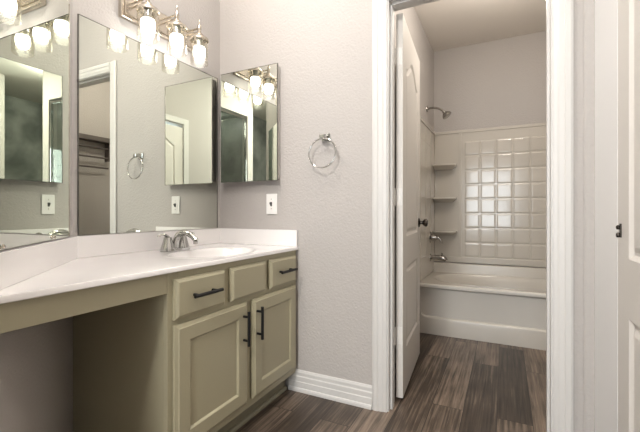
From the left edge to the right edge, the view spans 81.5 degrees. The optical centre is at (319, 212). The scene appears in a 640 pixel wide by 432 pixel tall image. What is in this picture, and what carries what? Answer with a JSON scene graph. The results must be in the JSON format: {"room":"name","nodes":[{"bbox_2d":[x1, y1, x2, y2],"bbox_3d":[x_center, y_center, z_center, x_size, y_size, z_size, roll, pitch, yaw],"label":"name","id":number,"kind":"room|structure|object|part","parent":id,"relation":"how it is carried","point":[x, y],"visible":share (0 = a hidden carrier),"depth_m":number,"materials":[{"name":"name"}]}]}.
{"room":"bathroom","nodes":[
{"label":"bathroom","id":0,"kind":"room"},
{"bbox_2d":[0,0,72,431],"bbox_3d":[-0.921,-0.505,1.094,0.100,3.000,1.000,0,0,-19],"label":"wall","id":1,"kind":"structure","parent":0,"point":[36,361],"depth_m":1.22,"materials":[{"name":"grey paint"}]},
{"bbox_2d":[0,0,69,249],"bbox_3d":[-0.873,-0.365,1.128,0.013,0.922,0.732,0,0,-19],"label":"wall mirror","id":2,"kind":"object","parent":1,"relation":"attached to","point":[34,34],"visible":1,"depth_m":1.14,"materials":[{"name":"silver glass"}]},
{"bbox_2d":[0,236,76,289],"bbox_3d":[-0.883,0.146,1.168,0.018,0.091,0.784,0,0,-19],"label":"backsplash","id":3,"kind":"structure","parent":1,"relation":"attached to","point":[17,265],"depth_m":1.10,"materials":[{"name":"stone"}]},
{"bbox_2d":[73,0,219,235],"bbox_3d":[-0.844,-0.505,2.006,0.100,3.000,1.002,0,0,26],"label":"wall","id":4,"kind":"structure","parent":0,"point":[104,12],"depth_m":1.97,"materials":[{"name":"grey paint"}]},
{"bbox_2d":[77,14,217,234],"bbox_3d":[-0.824,-0.365,1.925,0.006,0.925,0.840,0,0,26],"label":"wall mirror","id":5,"kind":"object","parent":4,"relation":"attached to","point":[147,118],"visible":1,"depth_m":1.81,"materials":[{"name":"silver glass"}]},
{"bbox_2d":[77,228,219,257],"bbox_3d":[-0.815,0.146,1.928,0.018,0.092,0.882,0,0,26],"label":"backsplash","id":6,"kind":"structure","parent":4,"relation":"attached to","point":[107,244],"depth_m":1.75,"materials":[{"name":"stone"}]},
{"bbox_2d":[118,0,208,59],"bbox_3d":[-0.751,-0.925,1.895,0.164,0.248,0.487,0,0,26],"label":"vanity light","id":7,"kind":"object","parent":4,"relation":"attached to","point":[144,15],"visible":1,"depth_m":1.86,"materials":[{"name":"silver metal"}]},
{"bbox_3d":[-0.799,-0.860,1.726,0.063,0.062,0.063,0,0,26],"label":"bulb","id":8,"kind":"part","parent":7,"relation":"part of","materials":[{"name":"white glass"}]},
{"bbox_3d":[-0.799,-0.915,1.726,0.057,0.046,0.057,0,0,26],"label":"bulb","id":9,"kind":"part","parent":7,"relation":"part of","materials":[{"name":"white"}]},
{"bbox_3d":[-0.761,-0.988,1.896,0.081,0.031,0.010,0,0,26],"label":"arm","id":10,"kind":"part","parent":7,"relation":"part of","materials":[{"name":"silver metal"}]},
{"bbox_3d":[-0.724,-0.915,1.878,0.057,0.046,0.057,0,0,26],"label":"bulb","id":11,"kind":"part","parent":7,"relation":"part of","materials":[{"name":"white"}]},
{"bbox_3d":[-0.724,-0.860,1.878,0.063,0.062,0.063,0,0,26],"label":"bulb","id":12,"kind":"part","parent":7,"relation":"part of","materials":[{"name":"white glass"}]},
{"bbox_3d":[-0.724,-0.868,1.878,0.095,0.133,0.095,0,0,26],"label":"lamp shade","id":13,"kind":"part","parent":7,"relation":"part of","materials":[{"name":"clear glass"}]},
{"bbox_3d":[-0.692,-0.988,2.034,0.081,0.031,0.010,0,0,26],"label":"arm","id":14,"kind":"part","parent":7,"relation":"part of","materials":[{"name":"silver metal"}]},
{"bbox_3d":[-0.655,-0.915,2.015,0.057,0.046,0.057,0,0,26],"label":"bulb","id":15,"kind":"part","parent":7,"relation":"part of","materials":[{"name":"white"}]},
{"bbox_3d":[-0.655,-0.860,2.015,0.063,0.062,0.063,0,0,26],"label":"bulb","id":16,"kind":"part","parent":7,"relation":"part of","materials":[{"name":"white glass"}]},
{"bbox_2d":[235,333,545,431],"bbox_3d":[-0.068,1.035,0.313,3.800,0.080,7.500,0,0,26],"label":"floor","id":17,"kind":"structure","parent":0,"point":[455,384],"depth_m":1.94,"materials":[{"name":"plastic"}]},
{"bbox_2d":[0,250,297,431],"bbox_3d":[-0.669,0.604,1.562,0.606,0.783,1.408,0,0,26],"label":"vanity cabinet","id":18,"kind":"object","parent":17,"relation":"on","point":[204,349],"visible":0.88,"depth_m":1.43,"materials":[{"name":"beige paint"}]},
{"bbox_2d":[0,228,298,303],"bbox_3d":[-0.693,0.204,1.557,0.568,0.208,1.438,0,0,26],"label":"countertop","id":19,"kind":"structure","parent":18,"relation":"on","point":[73,263],"depth_m":1.42,"materials":[{"name":"stone"}]},
{"bbox_2d":[157,230,197,251],"bbox_3d":[-0.695,0.139,1.849,0.183,0.105,0.181,0,0,-13],"label":"faucet","id":20,"kind":"object","parent":19,"relation":"on","point":[179,242],"visible":1,"depth_m":1.80,"materials":[{"name":"silver metal"}]},
{"bbox_3d":[-0.749,0.140,1.793,0.066,0.076,0.100,0,0,26],"label":"handle","id":21,"kind":"part","parent":20,"relation":"part of","materials":[{"name":"silver metal"}]},
{"bbox_3d":[-0.663,0.132,1.822,0.165,0.093,0.037,0,0,26],"label":"spout","id":22,"kind":"part","parent":20,"relation":"part of","materials":[{"name":"silver metal"}]},
{"bbox_3d":[-0.692,0.140,1.908,0.066,0.076,0.100,0,0,26],"label":"handle","id":23,"kind":"part","parent":20,"relation":"part of","materials":[{"name":"silver metal"}]},
{"bbox_3d":[-0.453,0.309,1.421,0.020,0.146,0.261,0,0,26],"label":"drawer","id":24,"kind":"part","parent":18,"relation":"part of","materials":[{"name":"beige paint"}]},
{"bbox_3d":[-0.428,0.305,1.408,0.036,0.014,0.145,0,0,26],"label":"handle","id":25,"kind":"part","parent":18,"relation":"part of","materials":[{"name":"black metal"}]},
{"bbox_3d":[-0.420,0.630,1.485,0.019,0.458,0.406,0,0,26],"label":"door","id":26,"kind":"part","parent":18,"relation":"part of","materials":[{"name":"beige paint"}]},
{"bbox_3d":[-0.319,0.511,1.625,0.036,0.150,0.013,0,0,26],"label":"handle","id":27,"kind":"part","parent":18,"relation":"part of","materials":[{"name":"black metal"}]},
{"bbox_3d":[-0.275,0.511,1.714,0.036,0.150,0.013,0,0,26],"label":"handle","id":28,"kind":"part","parent":18,"relation":"part of","materials":[{"name":"black metal"}]},
{"bbox_3d":[-0.223,0.630,1.881,0.019,0.458,0.394,0,0,26],"label":"door","id":29,"kind":"part","parent":18,"relation":"part of","materials":[{"name":"beige paint"}]},
{"bbox_3d":[-0.193,0.309,1.943,0.020,0.146,0.255,0,0,26],"label":"drawer","id":30,"kind":"part","parent":18,"relation":"part of","materials":[{"name":"beige paint"}]},
{"bbox_3d":[-0.167,0.305,1.931,0.036,0.014,0.145,0,0,26],"label":"handle","id":31,"kind":"part","parent":18,"relation":"part of","materials":[{"name":"black metal"}]},
{"bbox_2d":[420,262,545,349],"bbox_3d":[1.659,0.747,3.073,1.512,0.495,0.772,0,0,26],"label":"bathtub","id":32,"kind":"object","parent":17,"relation":"on","point":[499,304],"visible":0.62,"depth_m":2.93,"materials":[{"name":"white ceramic"}]},
{"bbox_2d":[420,262,545,293],"bbox_3d":[1.663,0.708,3.080,1.512,0.418,0.756,0,0,26],"label":"basin","id":33,"kind":"object","parent":32,"relation":"in","point":[446,277],"depth_m":3.35,"materials":[{"name":"white ceramic"}]},
{"bbox_2d":[220,0,583,431],"bbox_3d":[0.562,-0.505,1.801,2.600,3.000,0.115,0,0,26],"label":"wall","id":34,"kind":"structure","parent":0,"point":[322,49],"depth_m":2.00,"materials":[{"name":"grey paint"}]},
{"bbox_2d":[221,63,279,182],"bbox_3d":[-0.415,-0.510,2.200,0.410,0.661,0.040,0,0,26],"label":"medicine cabinet","id":35,"kind":"object","parent":34,"relation":"attached to","point":[250,98],"visible":1,"depth_m":2.17,"materials":[{"name":"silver metal"}]},
{"bbox_2d":[220,228,297,246],"bbox_3d":[-0.370,0.146,2.189,0.546,0.092,0.018,0,0,26],"label":"backsplash","id":36,"kind":"structure","parent":34,"relation":"attached to","point":[275,237],"depth_m":2.17,"materials":[{"name":"stone"}]},
{"bbox_2d":[266,194,276,213],"bbox_3d":[-0.282,-0.047,2.145,0.074,0.118,0.019,0,0,26],"label":"switch plate","id":37,"kind":"object","parent":34,"relation":"attached to","point":[271,199],"visible":1,"depth_m":2.15,"materials":[{"name":"white plastic"}]},
{"bbox_2d":[308,133,335,168],"bbox_3d":[0.019,-0.326,1.972,0.164,0.194,0.059,0,0,26],"label":"towel ring","id":38,"kind":"object","parent":34,"relation":"attached to","point":[325,137],"visible":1,"depth_m":1.96,"materials":[{"name":"silver metal"}]},
{"bbox_3d":[0.018,-0.399,1.970,0.030,0.024,0.046,0,0,26],"label":"post","id":39,"kind":"part","parent":38,"relation":"part of","materials":[{"name":"silver metal"}]},
{"bbox_2d":[288,369,371,409],"bbox_3d":[0.043,0.937,1.983,0.489,0.116,0.019,0,0,26],"label":"baseboard","id":40,"kind":"structure","parent":34,"relation":"attached to","point":[349,392],"depth_m":1.97,"materials":[{"name":"white paint"}]},
{"bbox_2d":[394,13,427,397],"bbox_3d":[0.522,-0.034,2.248,0.146,2.022,0.741,0,0,26],"label":"door","id":41,"kind":"structure","parent":34,"relation":"in","point":[406,60],"depth_m":2.09,"materials":[{"name":"white paint"}]},
{"bbox_3d":[0.659,0.072,2.524,0.146,0.062,0.065,0,0,26],"label":"knob","id":42,"kind":"part","parent":41,"relation":"part of","materials":[{"name":"brown metal"}]},
{"bbox_2d":[372,0,573,431],"bbox_3d":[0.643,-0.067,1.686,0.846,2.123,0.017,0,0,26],"label":"trim","id":43,"kind":"structure","parent":34,"relation":"attached to","point":[563,10],"depth_m":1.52,"materials":[{"name":"white paint"}]},
{"bbox_2d":[584,0,594,431],"bbox_3d":[1.071,-0.504,1.476,0.036,2.998,0.010,0,0,26],"label":"trim","id":44,"kind":"structure","parent":34,"relation":"attached to","point":[589,5],"depth_m":1.47,"materials":[{"name":"grey paint"}]},
{"bbox_2d":[395,7,433,362],"bbox_3d":[0.671,-0.315,2.906,0.100,2.620,1.960,0,0,26],"label":"wall","id":45,"kind":"structure","parent":0,"point":[424,50],"depth_m":3.25,"materials":[{"name":"grey paint"}]},
{"bbox_2d":[426,106,451,118],"bbox_3d":[1.081,-0.908,3.372,0.216,0.143,0.087,0,0,26],"label":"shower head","id":46,"kind":"object","parent":45,"relation":"attached to","point":[446,114],"visible":1,"depth_m":3.35,"materials":[{"name":"silver metal"}]},
{"bbox_3d":[1.055,-0.934,3.385,0.144,0.059,0.020,0,0,26],"label":"arm","id":47,"kind":"part","parent":46,"relation":"part of","materials":[{"name":"silver metal"}]},
{"bbox_2d":[414,0,545,51],"bbox_3d":[-0.072,-1.855,0.304,3.800,0.460,7.480,0,0,26],"label":"ceiling","id":48,"kind":"structure","parent":0,"point":[447,24],"depth_m":3.15,"materials":[{"name":"white paint"}]},
{"bbox_2d":[434,31,545,267],"bbox_3d":[1.867,-0.315,3.461,1.745,2.620,0.100,0,0,26],"label":"wall","id":49,"kind":"structure","parent":0,"point":[501,82],"depth_m":3.52,"materials":[{"name":"grey paint"}]},
{"bbox_2d":[420,116,545,281],"bbox_3d":[1.665,-0.110,3.085,1.516,1.381,0.748,0,0,26],"label":"tub surround","id":50,"kind":"object","parent":49,"relation":"attached to","point":[483,190],"visible":0.65,"depth_m":3.50,"materials":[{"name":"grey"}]},
{"bbox_3d":[0.994,-0.110,3.419,0.016,1.381,0.747,0,0,26],"label":"panel","id":51,"kind":"part","parent":50,"relation":"part of","materials":[{"name":"grey plastic"}]},
{"bbox_2d":[429,232,441,243],"bbox_3d":[1.099,0.241,3.508,0.108,0.111,0.110,0,0,26],"label":"tub valve","id":52,"kind":"object","parent":50,"relation":"attached to","point":[431,237],"visible":1,"depth_m":3.50,"materials":[{"name":"silver metal"}]},
{"bbox_3d":[1.104,0.255,3.506,0.096,0.082,0.052,0,0,26],"label":"lever","id":53,"kind":"part","parent":52,"relation":"part of","materials":[{"name":"silver metal"}]},
{"bbox_2d":[430,253,447,261],"bbox_3d":[1.121,0.424,3.497,0.156,0.083,0.068,0,0,26],"label":"tub spout","id":54,"kind":"object","parent":50,"relation":"attached to","point":[441,257],"visible":1,"depth_m":3.48,"materials":[{"name":"silver metal"}]},
{"bbox_2d":[433,164,456,170],"bbox_3d":[1.227,-0.441,3.636,0.206,0.048,0.135,0,0,26],"label":"corner shelf","id":55,"kind":"object","parent":50,"relation":"attached to","point":[436,167],"depth_m":3.62,"materials":[{"name":"grey plastic"}]},
{"bbox_2d":[433,197,456,202],"bbox_3d":[1.227,-0.119,3.636,0.206,0.048,0.135,0,0,26],"label":"corner shelf","id":56,"kind":"object","parent":50,"relation":"attached to","point":[435,199],"depth_m":3.62,"materials":[{"name":"grey plastic"}]},
{"bbox_2d":[433,230,456,235],"bbox_3d":[1.227,0.207,3.636,0.206,0.048,0.135,0,0,26],"label":"corner shelf","id":57,"kind":"object","parent":50,"relation":"attached to","point":[435,232],"depth_m":3.62,"materials":[{"name":"grey"}]},
{"bbox_3d":[0.154,-0.505,-0.521,0.100,3.000,4.405,0,0,26],"label":"wall","id":58,"kind":"structure","parent":0,"visible":0},
{"bbox_2d":[595,0,617,431],"bbox_3d":[1.010,-0.069,1.315,0.003,2.128,0.331,0,0,26],"label":"trim","id":59,"kind":"structure","parent":58,"relation":"attached to","point":[606,11],"depth_m":1.31,"materials":[{"name":"white paint"}]},
{"bbox_3d":[0.711,-0.038,0.596,0.099,2.066,1.258,0,0,26],"label":"trim","id":60,"kind":"structure","parent":0,"visible":0},
{"bbox_2d":[616,0,639,431],"bbox_3d":[0.809,-0.020,0.888,0.048,2.000,0.607,0,0,26],"label":"door","id":61,"kind":"structure","parent":60,"relation":"attached to","point":[628,234],"depth_m":1.06,"materials":[{"name":"white paint"}]}
]}

